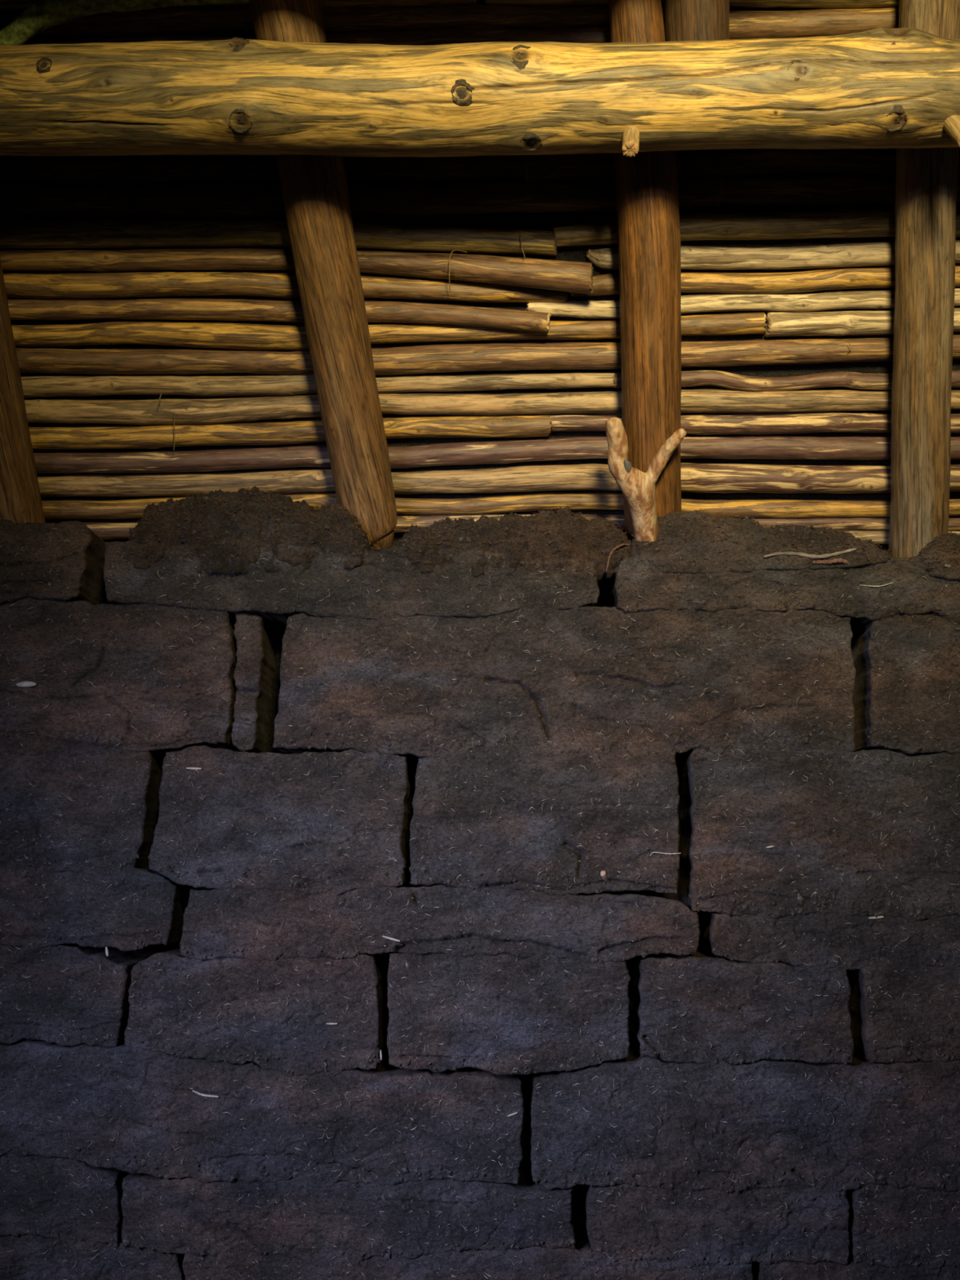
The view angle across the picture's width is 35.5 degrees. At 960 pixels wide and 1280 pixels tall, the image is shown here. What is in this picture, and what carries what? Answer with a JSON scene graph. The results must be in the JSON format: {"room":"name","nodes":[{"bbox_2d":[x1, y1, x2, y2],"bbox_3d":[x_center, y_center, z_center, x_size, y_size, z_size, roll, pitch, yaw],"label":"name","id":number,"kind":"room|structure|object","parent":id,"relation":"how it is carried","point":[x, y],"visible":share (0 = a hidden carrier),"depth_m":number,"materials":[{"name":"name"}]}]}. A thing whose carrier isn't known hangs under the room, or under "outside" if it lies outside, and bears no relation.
{"room":"sod house interior","nodes":[
{"label":"sod house interior","id":0,"kind":"room"},
{"bbox_2d":[0,519,959,1279],"bbox_3d":[-0.001,0.856,3.109,2.728,2.171,0.445,0,-8,0],"label":"wall","id":1,"kind":"structure","parent":0,"point":[269,689],"depth_m":2.95,"materials":[{"name":"brown soil"}]},
{"bbox_2d":[0,257,45,524],"bbox_3d":[-1.000,-0.783,2.892,0.139,1.227,0.879,-1,-8,4],"label":"rafter","id":2,"kind":"object","parent":1,"relation":"on","point":[20,500],"visible":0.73,"depth_m":3.04,"materials":[{"name":"brown wood"}]},
{"bbox_2d":[15,680,36,687],"bbox_3d":[-0.911,0.088,3.010,0.042,0.012,0.009,0,-8,0],"label":"flake","id":3,"kind":"object","parent":1,"relation":"on","point":[26,683],"visible":1,"depth_m":3.01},
{"bbox_2d":[105,946,108,955],"bbox_3d":[-0.731,0.611,2.940,0.007,0.018,0.003,0,-8,0],"label":"straw","id":4,"kind":"object","parent":1,"relation":"on","point":[106,948],"visible":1,"depth_m":2.94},
{"bbox_2d":[186,767,201,769],"bbox_3d":[-0.570,0.256,2.985,0.031,0.005,0.003,-1,-8,6],"label":"straw","id":5,"kind":"object","parent":1,"relation":"on","point":[190,768],"visible":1,"depth_m":2.98,"materials":[{"name":"beige plant"}]},
{"bbox_2d":[192,1089,218,1097],"bbox_3d":[-0.531,0.879,2.905,0.051,0.015,0.004,0,-8,-3],"label":"straw","id":6,"kind":"object","parent":1,"relation":"on","point":[196,1092],"visible":1,"depth_m":2.90,"materials":[{"name":"beige plant"}]},
{"bbox_2d":[128,485,371,574],"bbox_3d":[-0.474,-0.220,3.118,0.504,0.196,0.178,0,-8,0],"label":"dirt mound","id":7,"kind":"object","parent":1,"relation":"on","point":[218,565],"visible":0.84,"depth_m":3.06,"materials":[{"name":"brown soil"}]},
{"bbox_2d":[248,0,396,550],"bbox_3d":[-0.306,-0.808,2.872,0.137,1.179,0.841,-2,-8,12],"label":"rafter","id":8,"kind":"object","parent":1,"relation":"on","point":[314,188],"visible":0.8,"depth_m":2.91,"materials":[{"name":"brown wood"}]},
{"bbox_2d":[382,935,399,942],"bbox_3d":[-0.174,0.585,2.939,0.035,0.012,0.003,0,-8,0],"label":"straw","id":9,"kind":"object","parent":1,"relation":"on","point":[387,937],"visible":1,"depth_m":2.94,"materials":[{"name":"beige plant"}]},
{"bbox_2d":[0,488,959,1269],"bbox_3d":[-0.002,0.789,2.951,2.706,2.235,0.122,0,-8,0],"label":"crumbs","id":10,"kind":"object","parent":1,"relation":"on","point":[800,910],"visible":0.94,"depth_m":2.95,"materials":[{"name":"brown soil"}]},
{"bbox_2d":[0,527,959,1279],"bbox_3d":[-0.005,0.818,2.920,2.714,2.123,0.052,0,-8,0],"label":"root fibres","id":11,"kind":"object","parent":1,"relation":"attached to","point":[188,1033],"visible":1,"depth_m":2.95,"materials":[{"name":"beige plant"}]},
{"bbox_2d":[392,506,631,587],"bbox_3d":[0.067,-0.192,3.115,0.509,0.154,0.163,0,-8,0],"label":"dirt mound","id":12,"kind":"object","parent":1,"relation":"on","point":[540,535],"visible":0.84,"depth_m":3.06,"materials":[{"name":"brown soil"}]},
{"bbox_2d":[605,543,630,572],"bbox_3d":[0.282,-0.168,3.052,0.057,0.063,0.010,4,-9,-27],"label":"twig","id":13,"kind":"object","parent":12,"relation":"on","point":[621,544],"visible":1,"depth_m":3.04,"materials":[{"name":"brown wood"}]},
{"bbox_2d":[125,484,959,570],"bbox_3d":[0.173,-0.223,3.091,1.801,0.199,0.116,0,-8,0],"label":"dark rootlets","id":14,"kind":"object","parent":1,"relation":"attached to","point":[557,511],"visible":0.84,"depth_m":3.06,"materials":[{"name":"brown plant"}]},
{"bbox_2d":[600,870,605,876],"bbox_3d":[0.244,0.462,2.965,0.011,0.012,0.008,0,-8,0],"label":"pebble","id":15,"kind":"object","parent":1,"relation":"in","point":[602,873],"visible":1,"depth_m":2.96,"materials":[{"name":"beige stone"}]},
{"bbox_2d":[608,0,681,546],"bbox_3d":[0.322,-0.788,2.892,0.127,1.202,0.855,-1,-8,8],"label":"rafter","id":16,"kind":"object","parent":1,"relation":"on","point":[647,203],"visible":0.59,"depth_m":2.90,"materials":[{"name":"orange wood"}]},
{"bbox_2d":[663,0,729,41],"bbox_3d":[0.389,-1.180,2.702,0.120,0.489,0.381,-1,-8,8],"label":"rafter","id":17,"kind":"object","parent":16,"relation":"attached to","point":[684,20],"visible":0.3,"depth_m":2.68,"materials":[{"name":"brown wood"}]},
{"bbox_2d":[605,417,686,542],"bbox_3d":[0.329,-0.296,3.033,0.161,0.271,0.200,0,-8,0],"label":"branch","id":18,"kind":"object","parent":1,"relation":"on","point":[637,486],"visible":0.92,"depth_m":2.99,"materials":[{"name":"brown wood"}]},
{"bbox_2d":[649,852,680,856],"bbox_3d":[0.367,0.424,2.972,0.062,0.009,0.004,0,-8,0],"label":"straw","id":19,"kind":"object","parent":1,"relation":"on","point":[652,852],"visible":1,"depth_m":2.97,"materials":[{"name":"beige plant"}]},
{"bbox_2d":[630,511,890,573],"bbox_3d":[0.574,-0.198,3.094,0.534,0.139,0.106,0,-8,1],"label":"dirt mound","id":20,"kind":"object","parent":1,"relation":"on","point":[673,541],"visible":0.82,"depth_m":3.05,"materials":[{"name":"brown soil"}]},
{"bbox_2d":[763,547,856,559],"bbox_3d":[0.669,-0.175,3.041,0.188,0.022,0.012,0,-8,1],"label":"twig","id":21,"kind":"object","parent":20,"relation":"on","point":[788,553],"visible":1,"depth_m":3.04,"materials":[{"name":"brown wood"}]},
{"bbox_2d":[812,558,850,564],"bbox_3d":[0.714,-0.159,3.036,0.080,0.014,0.019,0,-8,0],"label":"twig","id":22,"kind":"object","parent":20,"relation":"on","point":[829,562],"visible":1,"depth_m":3.03,"materials":[{"name":"brown wood"}]},
{"bbox_2d":[868,915,884,919],"bbox_3d":[0.780,0.546,2.953,0.030,0.007,0.003,1,-8,-4],"label":"straw","id":23,"kind":"object","parent":1,"relation":"on","point":[874,917],"visible":1,"depth_m":2.95,"materials":[{"name":"beige plant"}]},
{"bbox_2d":[859,582,893,586],"bbox_3d":[0.803,-0.112,3.035,0.070,0.010,0.002,0,-8,0],"label":"straw","id":24,"kind":"object","parent":1,"relation":"on","point":[892,582],"visible":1,"depth_m":3.04,"materials":[{"name":"beige plant"}]},
{"bbox_2d":[888,0,959,557],"bbox_3d":[0.862,-0.774,2.894,0.121,1.240,0.885,-1,-8,10],"label":"rafter","id":25,"kind":"object","parent":1,"relation":"on","point":[926,180],"visible":0.72,"depth_m":2.93,"materials":[{"name":"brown wood"}]},
{"bbox_2d":[917,532,959,580],"bbox_3d":[0.981,-0.169,3.081,0.188,0.108,0.120,0,-8,0],"label":"clod","id":26,"kind":"object","parent":1,"relation":"on","point":[953,573],"visible":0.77,"depth_m":3.04,"materials":[{"name":"brown soil"}]},
{"bbox_2d":[0,0,959,586],"bbox_3d":[0.000,-1.163,2.838,4.400,1.952,1.320,0,-8,0],"label":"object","id":27,"kind":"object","parent":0,"point":[545,221],"depth_m":3.08,"materials":[{"name":"brown wood"}]},
{"bbox_2d":[0,218,556,256],"bbox_3d":[-0.589,-0.801,2.981,1.485,0.068,0.061,0,-8,0],"label":"pole","id":28,"kind":"object","parent":27,"relation":"attached to","point":[242,232],"visible":0.88,"depth_m":2.96,"materials":[{"name":"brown wood"}]},
{"bbox_2d":[520,231,524,257],"bbox_3d":[0.081,-0.777,2.947,0.013,0.054,0.011,5,-9,-31],"label":"thread","id":29,"kind":"object","parent":28,"relation":"hanging from","point":[520,231],"visible":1,"depth_m":2.95},
{"bbox_2d":[7,297,551,333],"bbox_3d":[-0.607,-0.656,3.036,1.504,0.075,0.058,0,-8,0],"label":"pole","id":30,"kind":"object","parent":27,"relation":"attached to","point":[168,308],"visible":0.85,"depth_m":3.02,"materials":[{"name":"brown wood"}]},
{"bbox_2d":[3,270,568,302],"bbox_3d":[-0.587,-0.712,3.022,1.530,0.063,0.057,0,-8,0],"label":"pole","id":31,"kind":"object","parent":27,"relation":"attached to","point":[81,285],"visible":0.8,"depth_m":3.00,"materials":[{"name":"brown wood"}]},
{"bbox_2d":[28,413,551,449],"bbox_3d":[-0.632,-0.436,3.157,1.564,0.072,0.059,0,-8,1],"label":"pole","id":32,"kind":"object","parent":27,"relation":"attached to","point":[298,432],"visible":0.84,"depth_m":3.13,"materials":[{"name":"brown wood"}]},
{"bbox_2d":[0,247,593,293],"bbox_3d":[-0.558,-0.734,2.995,1.569,0.100,0.068,0,-8,1],"label":"pole","id":33,"kind":"object","parent":27,"relation":"attached to","point":[575,277],"visible":0.88,"depth_m":2.98,"materials":[{"name":"brown wood"}]},
{"bbox_2d":[448,249,467,291],"bbox_3d":[-0.043,-0.731,2.968,0.037,0.069,0.046,0,-8,0],"label":"thread","id":34,"kind":"object","parent":33,"relation":"hanging from","point":[454,250],"visible":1,"depth_m":2.95},
{"bbox_2d":[22,26,610,45],"bbox_3d":[-0.459,-1.119,2.828,1.619,0.077,0.054,0,-8,1],"label":"pole","id":35,"kind":"object","parent":27,"relation":"attached to","point":[589,34],"visible":0.36,"depth_m":2.80,"materials":[{"name":"brown wood"}]},
{"bbox_2d":[21,372,614,398],"bbox_3d":[-0.556,-0.528,3.109,1.673,0.051,0.048,0,-8,1],"label":"pole","id":36,"kind":"object","parent":27,"relation":"attached to","point":[270,384],"visible":0.84,"depth_m":3.09,"materials":[{"name":"beige wood"}]},
{"bbox_2d":[36,463,621,497],"bbox_3d":[-0.523,-0.340,3.201,1.824,0.069,0.061,0,-8,0],"label":"pole","id":37,"kind":"object","parent":27,"relation":"attached to","point":[597,477],"visible":0.76,"depth_m":3.18,"materials":[{"name":"beige wood"}]},
{"bbox_2d":[11,311,766,350],"bbox_3d":[-0.394,-0.630,3.064,1.952,0.073,0.060,0,-8,0],"label":"pole","id":38,"kind":"object","parent":27,"relation":"attached to","point":[181,334],"visible":0.82,"depth_m":3.05,"materials":[{"name":"brown wood"}]},
{"bbox_2d":[0,26,959,157],"bbox_3d":[0.001,-0.935,2.641,2.289,0.243,0.208,0,-8,0],"label":"log purlin","id":39,"kind":"object","parent":27,"relation":"attached to","point":[880,87],"visible":1,"depth_m":2.56,"materials":[{"name":"brown wood"}]},
{"bbox_2d":[0,0,248,44],"bbox_3d":[-0.676,-1.102,2.707,0.581,0.140,0.074,-1,-8,9],"label":"branch","id":40,"kind":"object","parent":39,"relation":"on","point":[42,15],"visible":0.92,"depth_m":2.70,"materials":[{"name":"green plant"}]},
{"bbox_2d":[15,334,959,375],"bbox_3d":[0.000,-0.587,3.086,2.762,0.082,0.064,0,-8,0],"label":"pole","id":41,"kind":"object","parent":27,"relation":"attached to","point":[455,357],"visible":0.81,"depth_m":3.06,"materials":[{"name":"brown wood"}]},
{"bbox_2d":[24,388,959,424],"bbox_3d":[0.000,-0.488,3.130,2.803,0.074,0.058,0,-8,0],"label":"pole","id":42,"kind":"object","parent":27,"relation":"attached to","point":[252,408],"visible":0.77,"depth_m":3.11,"materials":[{"name":"beige wood"}]},
{"bbox_2d":[173,411,174,448],"bbox_3d":[-0.635,-0.433,3.114,0.003,0.074,0.044,1,-8,-9],"label":"thread","id":43,"kind":"object","parent":42,"relation":"hanging from","point":[173,411],"visible":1,"depth_m":3.11},
{"bbox_2d":[33,435,959,473],"bbox_3d":[-0.002,-0.394,3.174,2.845,0.078,0.056,0,-8,0],"label":"pole","id":44,"kind":"object","parent":27,"relation":"attached to","point":[741,446],"visible":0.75,"depth_m":3.16,"materials":[{"name":"brown wood"}]},
{"bbox_2d":[41,492,959,519],"bbox_3d":[0.001,-0.287,3.226,2.894,0.058,0.055,0,-8,0],"label":"pole","id":45,"kind":"object","parent":27,"relation":"attached to","point":[126,508],"visible":0.57,"depth_m":3.21,"materials":[{"name":"brown wood"}]},
{"bbox_2d":[45,513,959,540],"bbox_3d":[0.001,-0.242,3.245,2.909,0.065,0.048,0,-8,0],"label":"pole","id":46,"kind":"object","parent":27,"relation":"attached to","point":[106,531],"visible":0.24,"depth_m":3.23,"materials":[{"name":"brown wood"}]},
{"bbox_2d":[484,0,899,8],"bbox_3d":[0.630,-1.202,2.786,1.244,0.053,0.051,0,-8,0],"label":"pole","id":47,"kind":"object","parent":27,"relation":"attached to","point":[736,3],"visible":0.66,"depth_m":2.78,"materials":[{"name":"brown wood"}]},
{"bbox_2d":[525,287,959,319],"bbox_3d":[0.727,-0.685,3.036,1.267,0.064,0.041,0,-8,1],"label":"pole","id":48,"kind":"object","parent":27,"relation":"attached to","point":[833,300],"visible":0.65,"depth_m":3.02,"materials":[{"name":"brown wood"}]},
{"bbox_2d":[550,411,959,435],"bbox_3d":[0.777,-0.456,3.146,1.268,0.050,0.051,0,-8,0],"label":"pole","id":49,"kind":"object","parent":27,"relation":"attached to","point":[776,423],"visible":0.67,"depth_m":3.13,"materials":[{"name":"brown wood"}]},
{"bbox_2d":[551,208,959,247],"bbox_3d":[0.737,-0.820,2.969,1.188,0.076,0.057,0,-8,1],"label":"pole","id":50,"kind":"object","parent":27,"relation":"attached to","point":[844,223],"visible":0.73,"depth_m":2.95,"materials":[{"name":"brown wood"}]},
{"bbox_2d":[569,265,959,297],"bbox_3d":[0.765,-0.726,3.015,1.173,0.064,0.047,0,-8,1],"label":"pole","id":51,"kind":"object","parent":27,"relation":"attached to","point":[835,278],"visible":0.62,"depth_m":3.00,"materials":[{"name":"brown wood"}]},
{"bbox_2d":[586,240,959,270],"bbox_3d":[0.776,-0.769,2.995,1.130,0.057,0.054,0,-8,0],"label":"pole","id":52,"kind":"object","parent":27,"relation":"attached to","point":[869,254],"visible":0.7,"depth_m":2.98,"materials":[{"name":"brown wood"}]},
{"bbox_2d":[662,7,899,39],"bbox_3d":[0.775,-1.155,2.809,0.970,0.061,0.060,0,-8,0],"label":"pole","id":53,"kind":"object","parent":27,"relation":"attached to","point":[743,24],"visible":0.35,"depth_m":2.79,"materials":[{"name":"brown wood"}]},
{"bbox_2d":[613,369,959,391],"bbox_3d":[0.833,-0.537,3.107,1.119,0.044,0.044,0,-8,0],"label":"pole","id":54,"kind":"object","parent":27,"relation":"attached to","point":[871,381],"visible":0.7,"depth_m":3.09,"materials":[{"name":"brown wood"}]},
{"bbox_2d":[680,462,959,493],"bbox_3d":[0.909,-0.345,3.200,1.053,0.066,0.067,0,-8,0],"label":"pole","id":55,"kind":"object","parent":27,"relation":"attached to","point":[708,477],"visible":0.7,"depth_m":3.17,"materials":[{"name":"brown wood"}]},
{"bbox_2d":[764,306,959,337],"bbox_3d":[0.974,-0.652,3.051,0.788,0.065,0.054,0,-8,1],"label":"pole","id":56,"kind":"object","parent":27,"relation":"attached to","point":[876,322],"visible":0.61,"depth_m":3.03,"materials":[{"name":"brown wood"}]},
{"bbox_2d":[843,530,959,544],"bbox_3d":[1.008,-0.221,3.259,0.907,0.043,0.044,0,-8,0],"label":"pole","id":57,"kind":"object","parent":27,"relation":"attached to","point":[881,537],"visible":0.06,"depth_m":3.24,"materials":[{"name":"brown wood"}]}
]}

